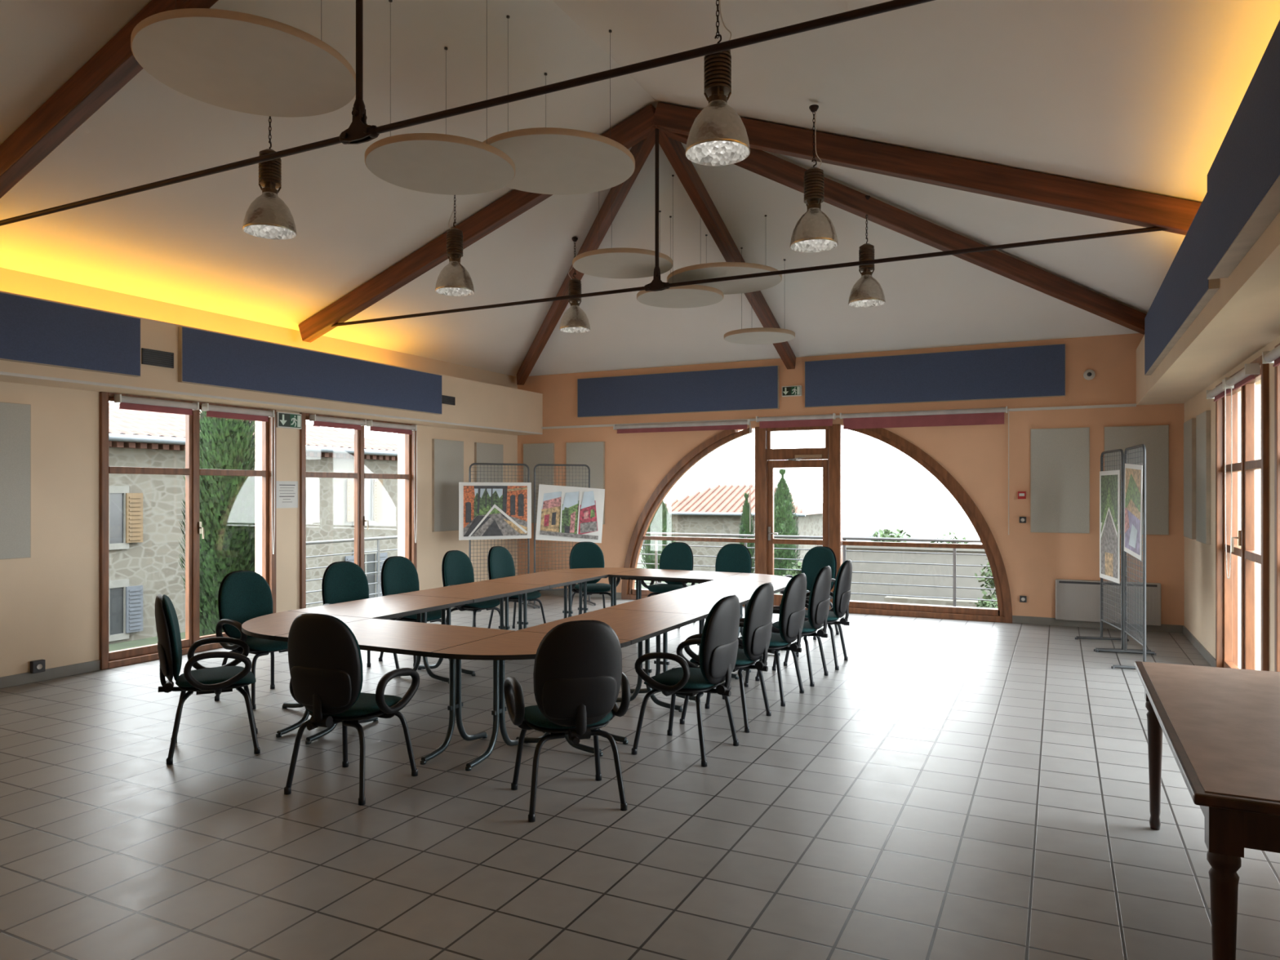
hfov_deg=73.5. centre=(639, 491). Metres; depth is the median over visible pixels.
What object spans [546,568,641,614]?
table
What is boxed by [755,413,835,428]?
roller blind
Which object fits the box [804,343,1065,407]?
acoustic panel
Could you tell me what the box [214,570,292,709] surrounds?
office chair
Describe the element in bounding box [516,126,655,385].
roof beam
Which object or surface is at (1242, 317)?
soffit
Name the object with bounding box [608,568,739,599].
conference table
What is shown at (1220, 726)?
wooden desk
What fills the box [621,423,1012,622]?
window
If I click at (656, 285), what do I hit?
rod
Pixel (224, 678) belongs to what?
office chair
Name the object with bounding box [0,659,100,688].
baseboard
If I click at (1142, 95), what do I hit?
ceiling
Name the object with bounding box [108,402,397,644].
stone house
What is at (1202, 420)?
board
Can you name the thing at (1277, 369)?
window
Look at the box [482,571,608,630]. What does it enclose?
conference table
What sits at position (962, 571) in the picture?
wall
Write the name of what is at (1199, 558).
wall
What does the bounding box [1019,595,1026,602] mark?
wall socket
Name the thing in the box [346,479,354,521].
shutter
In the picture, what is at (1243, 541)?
window
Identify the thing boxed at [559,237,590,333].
pendant lamp
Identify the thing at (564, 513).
poster
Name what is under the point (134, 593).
shutter
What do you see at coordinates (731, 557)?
office chair
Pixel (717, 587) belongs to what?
conference table
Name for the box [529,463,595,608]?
display stand
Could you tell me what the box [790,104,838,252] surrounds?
pendant lamp
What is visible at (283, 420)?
exit sign
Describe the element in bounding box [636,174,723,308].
disc
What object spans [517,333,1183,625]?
wall
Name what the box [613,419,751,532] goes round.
roller blind
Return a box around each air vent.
[141,347,173,368]
[441,395,455,405]
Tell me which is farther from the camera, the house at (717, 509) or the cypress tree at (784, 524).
the house at (717, 509)
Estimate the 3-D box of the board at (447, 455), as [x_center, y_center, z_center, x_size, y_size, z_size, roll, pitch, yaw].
[-2.701,-0.090,12.070,0.038,1.280,0.650,0,0,26]
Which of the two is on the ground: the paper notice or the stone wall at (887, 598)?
the stone wall at (887, 598)
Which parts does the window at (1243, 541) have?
sash, handle, sash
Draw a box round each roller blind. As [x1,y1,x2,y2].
[114,394,199,415]
[201,403,275,554]
[309,414,366,430]
[366,420,417,542]
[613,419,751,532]
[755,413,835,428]
[840,406,1008,534]
[1206,378,1234,578]
[1224,363,1259,390]
[1262,345,1279,366]
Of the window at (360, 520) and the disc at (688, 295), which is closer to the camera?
the disc at (688, 295)
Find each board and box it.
[0,292,140,377]
[0,401,31,559]
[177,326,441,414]
[431,438,463,532]
[474,442,502,482]
[523,443,554,523]
[565,441,604,524]
[577,365,779,417]
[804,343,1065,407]
[1030,426,1089,533]
[1104,424,1168,534]
[1144,192,1219,375]
[1183,417,1195,539]
[1195,410,1210,544]
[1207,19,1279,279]
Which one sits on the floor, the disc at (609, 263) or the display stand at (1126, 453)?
the display stand at (1126, 453)
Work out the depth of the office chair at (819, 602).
7.14 m
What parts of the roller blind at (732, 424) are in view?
pull chain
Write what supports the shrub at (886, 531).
on the ground
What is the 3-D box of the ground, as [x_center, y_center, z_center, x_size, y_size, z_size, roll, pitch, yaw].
[0.782,2.600,12.976,50.000,0.200,44.000,0,0,26]
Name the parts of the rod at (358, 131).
rod, king post, rod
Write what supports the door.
attached to the window at (1003, 614)
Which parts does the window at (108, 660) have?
sash, handle, sash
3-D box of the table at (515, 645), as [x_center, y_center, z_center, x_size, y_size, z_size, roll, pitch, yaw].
[-0.618,1.255,5.051,0.842,0.690,0.842,0,0,26]
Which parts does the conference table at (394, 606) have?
under rail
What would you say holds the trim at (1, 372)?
attached to the wall
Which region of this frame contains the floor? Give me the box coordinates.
[0,593,1279,959]
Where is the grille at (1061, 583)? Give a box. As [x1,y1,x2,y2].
[1058,580,1156,586]
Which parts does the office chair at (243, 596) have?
leg, armrest, backrest, seat, leg, leg, leg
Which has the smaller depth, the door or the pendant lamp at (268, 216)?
the pendant lamp at (268, 216)
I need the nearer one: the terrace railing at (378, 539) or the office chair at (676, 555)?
the office chair at (676, 555)
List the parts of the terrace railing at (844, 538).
post, handrail, post, post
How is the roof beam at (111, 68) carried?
attached to the ceiling
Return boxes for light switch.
[1019,516,1026,523]
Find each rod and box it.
[0,0,934,226]
[331,128,1168,326]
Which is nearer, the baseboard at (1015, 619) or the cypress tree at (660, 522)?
the baseboard at (1015, 619)
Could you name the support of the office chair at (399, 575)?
on the floor
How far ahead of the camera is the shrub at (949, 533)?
28.34 m
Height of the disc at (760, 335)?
0.975 m
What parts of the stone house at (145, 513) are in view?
cornice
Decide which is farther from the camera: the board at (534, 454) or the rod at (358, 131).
the board at (534, 454)
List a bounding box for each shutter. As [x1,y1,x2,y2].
[125,493,142,542]
[125,585,142,633]
[345,555,354,563]
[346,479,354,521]
[373,479,382,520]
[376,552,387,597]
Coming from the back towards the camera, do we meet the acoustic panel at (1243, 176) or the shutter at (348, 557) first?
the shutter at (348, 557)
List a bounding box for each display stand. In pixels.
[468,462,535,608]
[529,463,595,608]
[1075,448,1151,651]
[1095,444,1155,669]
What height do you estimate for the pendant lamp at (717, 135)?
1.040 m
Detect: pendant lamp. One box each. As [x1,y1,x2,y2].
[242,115,297,239]
[435,195,474,296]
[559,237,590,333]
[684,0,750,165]
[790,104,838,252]
[848,195,885,307]
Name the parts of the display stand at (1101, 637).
stand frame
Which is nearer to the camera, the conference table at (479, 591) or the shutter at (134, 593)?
the conference table at (479, 591)
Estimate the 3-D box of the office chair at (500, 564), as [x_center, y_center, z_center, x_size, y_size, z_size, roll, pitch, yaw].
[-1.422,1.112,9.738,0.578,0.975,0.610,0,0,29]
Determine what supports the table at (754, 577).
on the floor
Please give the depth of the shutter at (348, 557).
18.73 m
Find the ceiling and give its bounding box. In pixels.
[0,0,1279,377]
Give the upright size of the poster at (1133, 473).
0.900 m
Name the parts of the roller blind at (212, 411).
pull chain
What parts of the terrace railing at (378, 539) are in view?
handrail, post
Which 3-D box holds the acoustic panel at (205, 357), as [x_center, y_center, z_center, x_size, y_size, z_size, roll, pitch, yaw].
[-3.415,-1.265,9.525,0.053,0.510,3.690,0,0,26]
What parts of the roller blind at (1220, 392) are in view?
pull chain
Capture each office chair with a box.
[155,593,260,764]
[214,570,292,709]
[284,613,419,805]
[321,561,399,669]
[378,555,446,666]
[441,550,504,626]
[487,546,546,629]
[503,620,630,822]
[567,542,620,608]
[631,595,740,767]
[641,542,695,628]
[680,582,773,733]
[698,543,751,632]
[722,573,806,706]
[755,565,831,686]
[780,546,839,639]
[783,559,852,670]
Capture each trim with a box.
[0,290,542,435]
[0,371,542,434]
[541,403,1136,429]
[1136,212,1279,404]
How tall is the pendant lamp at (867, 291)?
1.040 m
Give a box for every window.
[99,391,275,670]
[299,412,417,608]
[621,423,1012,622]
[1215,355,1269,671]
[1274,342,1279,671]
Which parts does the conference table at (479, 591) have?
under rail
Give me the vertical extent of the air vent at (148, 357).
0.140 m
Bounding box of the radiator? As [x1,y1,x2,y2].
[1055,578,1160,626]
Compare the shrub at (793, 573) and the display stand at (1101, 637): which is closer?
the display stand at (1101, 637)
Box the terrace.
[634,587,997,608]
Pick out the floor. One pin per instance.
(955, 789)
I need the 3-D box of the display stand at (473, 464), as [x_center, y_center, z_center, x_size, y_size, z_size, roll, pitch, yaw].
[-1.931,0.604,11.788,0.864,1.993,0.532,0,0,-26]
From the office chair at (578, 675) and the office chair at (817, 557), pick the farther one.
the office chair at (817, 557)
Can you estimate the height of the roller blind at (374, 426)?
1.564 m
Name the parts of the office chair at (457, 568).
leg, armrest, backrest, leg, seat, leg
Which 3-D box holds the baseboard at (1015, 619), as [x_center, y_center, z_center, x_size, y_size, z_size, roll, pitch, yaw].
[2.097,1.555,11.659,9.020,0.090,0.012,0,0,26]
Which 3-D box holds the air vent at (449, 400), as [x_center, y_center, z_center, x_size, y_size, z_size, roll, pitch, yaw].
[-2.541,-1.215,11.357,0.012,0.110,0.270,0,0,26]
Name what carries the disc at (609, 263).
hanging from the ceiling
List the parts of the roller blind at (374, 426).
pull chain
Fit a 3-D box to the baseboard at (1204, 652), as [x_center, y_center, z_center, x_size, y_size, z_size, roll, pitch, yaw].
[2.981,1.555,3.217,0.012,0.090,14.400,0,0,26]
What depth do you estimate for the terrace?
12.55 m
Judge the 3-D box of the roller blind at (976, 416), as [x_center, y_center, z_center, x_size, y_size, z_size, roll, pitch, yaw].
[3.571,-0.258,10.874,2.048,1.564,0.085,0,0,26]
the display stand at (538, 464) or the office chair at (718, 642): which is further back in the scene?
the display stand at (538, 464)
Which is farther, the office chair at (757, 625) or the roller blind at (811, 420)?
the roller blind at (811, 420)
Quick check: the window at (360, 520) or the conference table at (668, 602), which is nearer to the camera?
the conference table at (668, 602)
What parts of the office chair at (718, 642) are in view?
leg, armrest, leg, seat, armrest, leg, backrest, leg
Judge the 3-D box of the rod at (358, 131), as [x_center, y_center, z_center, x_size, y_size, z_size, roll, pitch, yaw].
[-1.501,-2.574,4.441,8.320,1.532,0.076,0,0,26]
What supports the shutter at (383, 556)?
hanging from the stone house at (145, 513)
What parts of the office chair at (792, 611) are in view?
leg, armrest, seat, armrest, leg, backrest, leg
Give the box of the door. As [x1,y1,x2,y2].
[765,426,828,609]
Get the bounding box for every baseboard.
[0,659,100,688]
[539,588,1182,633]
[1182,625,1215,666]
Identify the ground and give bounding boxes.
[108,548,779,651]
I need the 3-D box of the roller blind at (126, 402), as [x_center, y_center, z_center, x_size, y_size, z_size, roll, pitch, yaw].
[-4.571,-0.822,8.128,0.085,0.127,0.795,0,0,26]
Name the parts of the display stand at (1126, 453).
stand frame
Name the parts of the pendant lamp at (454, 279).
lamp shade, chain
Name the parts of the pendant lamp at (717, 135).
lamp shade, chain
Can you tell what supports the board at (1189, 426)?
attached to the wall at (1199, 558)
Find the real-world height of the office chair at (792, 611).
0.975 m
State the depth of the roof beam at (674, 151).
8.87 m
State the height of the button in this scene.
0.090 m
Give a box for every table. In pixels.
[241,611,370,737]
[275,617,515,764]
[287,594,473,683]
[398,581,549,675]
[431,631,631,771]
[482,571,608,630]
[516,608,704,744]
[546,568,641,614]
[605,591,751,701]
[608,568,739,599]
[669,579,787,672]
[717,573,791,637]
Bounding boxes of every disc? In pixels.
[130,0,355,117]
[364,0,515,195]
[483,15,635,195]
[572,191,672,278]
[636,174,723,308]
[666,214,782,294]
[724,247,795,344]
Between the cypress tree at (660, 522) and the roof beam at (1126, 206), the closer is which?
the roof beam at (1126, 206)
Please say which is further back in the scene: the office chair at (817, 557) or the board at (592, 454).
the board at (592, 454)
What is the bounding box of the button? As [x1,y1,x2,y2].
[1017,491,1026,498]
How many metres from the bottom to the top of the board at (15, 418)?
1.280 m
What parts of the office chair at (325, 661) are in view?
armrest, leg, backrest, leg, seat, leg, armrest, leg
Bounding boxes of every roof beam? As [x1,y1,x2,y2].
[0,0,217,198]
[297,104,656,342]
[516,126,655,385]
[652,102,1201,235]
[653,129,795,368]
[655,125,1146,334]
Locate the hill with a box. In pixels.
[641,529,976,548]
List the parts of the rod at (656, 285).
rod, king post, rod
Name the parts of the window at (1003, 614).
sill rail, sill rail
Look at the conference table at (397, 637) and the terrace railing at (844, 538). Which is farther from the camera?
the terrace railing at (844, 538)
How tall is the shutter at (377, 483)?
0.930 m
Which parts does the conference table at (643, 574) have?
under rail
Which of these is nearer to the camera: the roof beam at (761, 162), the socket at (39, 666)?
the socket at (39, 666)
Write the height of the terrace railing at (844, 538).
0.972 m
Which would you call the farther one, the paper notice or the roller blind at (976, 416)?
the roller blind at (976, 416)
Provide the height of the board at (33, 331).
0.510 m
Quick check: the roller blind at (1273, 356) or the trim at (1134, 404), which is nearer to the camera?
the roller blind at (1273, 356)
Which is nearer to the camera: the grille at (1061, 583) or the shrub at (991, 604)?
the grille at (1061, 583)
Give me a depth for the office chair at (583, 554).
10.65 m
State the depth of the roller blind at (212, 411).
8.99 m
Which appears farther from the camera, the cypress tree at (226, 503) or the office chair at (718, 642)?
the cypress tree at (226, 503)
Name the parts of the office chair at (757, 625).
leg, armrest, leg, seat, armrest, leg, backrest, leg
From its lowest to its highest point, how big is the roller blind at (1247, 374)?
0.102 m
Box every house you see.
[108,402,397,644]
[665,484,844,573]
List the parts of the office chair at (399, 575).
leg, armrest, backrest, leg, seat, leg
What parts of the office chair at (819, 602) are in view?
leg, leg, armrest, seat, leg, backrest, leg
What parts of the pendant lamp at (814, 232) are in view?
chain, lamp shade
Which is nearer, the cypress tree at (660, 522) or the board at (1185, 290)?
the board at (1185, 290)
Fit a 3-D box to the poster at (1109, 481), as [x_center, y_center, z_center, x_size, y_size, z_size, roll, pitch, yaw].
[4.879,0.350,8.906,0.009,1.140,0.680,0,0,13]
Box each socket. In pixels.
[30,659,45,673]
[36,663,42,669]
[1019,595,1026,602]
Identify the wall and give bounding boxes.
[0,266,517,676]
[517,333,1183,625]
[817,545,996,601]
[884,595,996,606]
[1183,335,1279,671]
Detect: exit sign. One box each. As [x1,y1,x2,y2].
[275,411,301,429]
[782,385,801,396]
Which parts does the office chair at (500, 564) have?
leg, backrest, leg, seat, leg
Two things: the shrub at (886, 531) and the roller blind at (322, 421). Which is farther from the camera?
the shrub at (886, 531)
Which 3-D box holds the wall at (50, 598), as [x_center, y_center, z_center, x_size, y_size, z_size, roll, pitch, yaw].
[-5.250,-0.115,7.245,0.300,3.430,15.000,0,0,26]
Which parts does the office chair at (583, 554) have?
leg, armrest, backrest, seat, leg, leg, armrest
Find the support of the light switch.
attached to the wall at (976, 456)
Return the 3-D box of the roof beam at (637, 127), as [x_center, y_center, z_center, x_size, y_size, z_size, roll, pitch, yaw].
[-1.806,-2.573,8.643,4.424,1.787,0.120,0,0,26]
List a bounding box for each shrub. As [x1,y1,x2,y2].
[781,560,808,590]
[870,528,911,542]
[930,531,970,543]
[974,562,996,599]
[974,591,997,608]
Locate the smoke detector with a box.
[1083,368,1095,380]
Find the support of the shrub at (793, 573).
on the ground
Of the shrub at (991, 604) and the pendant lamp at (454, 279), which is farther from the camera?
the shrub at (991, 604)
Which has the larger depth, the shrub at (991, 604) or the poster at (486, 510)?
the shrub at (991, 604)
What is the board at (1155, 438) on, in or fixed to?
attached to the wall at (976, 456)
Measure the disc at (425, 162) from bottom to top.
1.227 m
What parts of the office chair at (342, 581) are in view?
backrest, leg, leg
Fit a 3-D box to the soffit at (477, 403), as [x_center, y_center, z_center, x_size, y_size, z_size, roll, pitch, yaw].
[-4.905,-1.220,7.075,0.470,0.640,14.400,0,0,26]
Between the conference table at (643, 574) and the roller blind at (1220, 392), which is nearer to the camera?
the roller blind at (1220, 392)
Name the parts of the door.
handle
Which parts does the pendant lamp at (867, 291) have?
lamp shade, chain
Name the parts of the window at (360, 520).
sash, handle, sash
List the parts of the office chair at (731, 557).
backrest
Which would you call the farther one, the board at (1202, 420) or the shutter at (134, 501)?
the shutter at (134, 501)
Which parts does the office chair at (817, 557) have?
armrest, backrest, armrest, leg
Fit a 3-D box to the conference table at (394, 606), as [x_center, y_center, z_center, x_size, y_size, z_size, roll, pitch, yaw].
[-2.053,1.255,6.897,0.842,0.690,1.199,0,0,26]
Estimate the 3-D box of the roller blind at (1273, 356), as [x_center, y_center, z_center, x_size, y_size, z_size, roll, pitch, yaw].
[3.791,-0.103,5.023,0.085,1.564,0.834,0,0,26]
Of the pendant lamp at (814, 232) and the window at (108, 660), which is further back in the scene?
the window at (108, 660)
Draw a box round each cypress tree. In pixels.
[178,409,254,636]
[640,498,676,582]
[737,492,755,573]
[773,467,800,594]
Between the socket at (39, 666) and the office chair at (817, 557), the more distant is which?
the office chair at (817, 557)
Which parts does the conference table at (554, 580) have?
under rail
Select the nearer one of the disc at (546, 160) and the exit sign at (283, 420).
the disc at (546, 160)
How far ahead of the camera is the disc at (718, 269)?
8.78 m
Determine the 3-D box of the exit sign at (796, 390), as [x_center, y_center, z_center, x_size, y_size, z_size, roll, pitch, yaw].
[2.065,-1.370,11.650,0.270,0.140,0.056,0,0,26]
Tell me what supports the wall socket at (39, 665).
attached to the wall at (50, 598)
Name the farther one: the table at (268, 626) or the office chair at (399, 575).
the office chair at (399, 575)
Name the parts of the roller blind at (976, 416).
pull chain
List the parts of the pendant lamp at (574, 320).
lamp shade, chain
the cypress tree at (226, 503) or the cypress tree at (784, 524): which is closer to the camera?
the cypress tree at (226, 503)
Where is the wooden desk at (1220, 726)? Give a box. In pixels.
[1134,661,1279,959]
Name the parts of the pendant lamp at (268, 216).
lamp shade, chain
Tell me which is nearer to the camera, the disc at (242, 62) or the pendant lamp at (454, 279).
the disc at (242, 62)
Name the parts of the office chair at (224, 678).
backrest, leg, leg, seat, armrest, armrest, leg, leg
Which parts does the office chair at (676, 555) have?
armrest, leg, seat, backrest, armrest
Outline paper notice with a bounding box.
[275,480,297,508]
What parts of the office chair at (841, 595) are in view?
leg, armrest, armrest, seat, leg, backrest, leg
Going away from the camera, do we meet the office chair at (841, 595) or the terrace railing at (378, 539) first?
the office chair at (841, 595)
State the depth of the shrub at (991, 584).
13.29 m
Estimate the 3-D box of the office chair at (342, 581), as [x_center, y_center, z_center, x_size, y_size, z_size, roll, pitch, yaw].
[-2.481,1.112,7.525,0.578,0.975,0.610,0,0,40]
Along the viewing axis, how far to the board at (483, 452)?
12.89 m
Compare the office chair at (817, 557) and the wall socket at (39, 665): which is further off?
the office chair at (817, 557)
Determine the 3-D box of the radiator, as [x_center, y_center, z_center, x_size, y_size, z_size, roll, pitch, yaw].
[5.438,1.280,9.977,1.080,0.480,0.096,0,0,26]
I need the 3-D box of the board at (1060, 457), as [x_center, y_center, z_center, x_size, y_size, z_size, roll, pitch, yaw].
[5.008,-0.135,10.220,0.635,1.250,0.038,0,0,26]
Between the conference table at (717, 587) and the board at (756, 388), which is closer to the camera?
the conference table at (717, 587)
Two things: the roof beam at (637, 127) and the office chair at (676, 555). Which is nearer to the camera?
the roof beam at (637, 127)
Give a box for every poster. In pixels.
[458,482,531,540]
[535,484,604,542]
[1099,470,1119,583]
[1124,463,1142,560]
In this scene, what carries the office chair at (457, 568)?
on the floor
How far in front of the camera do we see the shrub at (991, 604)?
14.14 m
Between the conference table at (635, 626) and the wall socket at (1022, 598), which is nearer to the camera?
the conference table at (635, 626)
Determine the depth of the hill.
312.04 m
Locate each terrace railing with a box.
[306,535,397,604]
[635,532,997,606]
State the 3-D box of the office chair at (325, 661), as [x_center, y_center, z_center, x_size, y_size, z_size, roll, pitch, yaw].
[-1.582,1.112,4.652,0.610,0.975,0.578,0,0,19]
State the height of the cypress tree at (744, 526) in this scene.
2.550 m

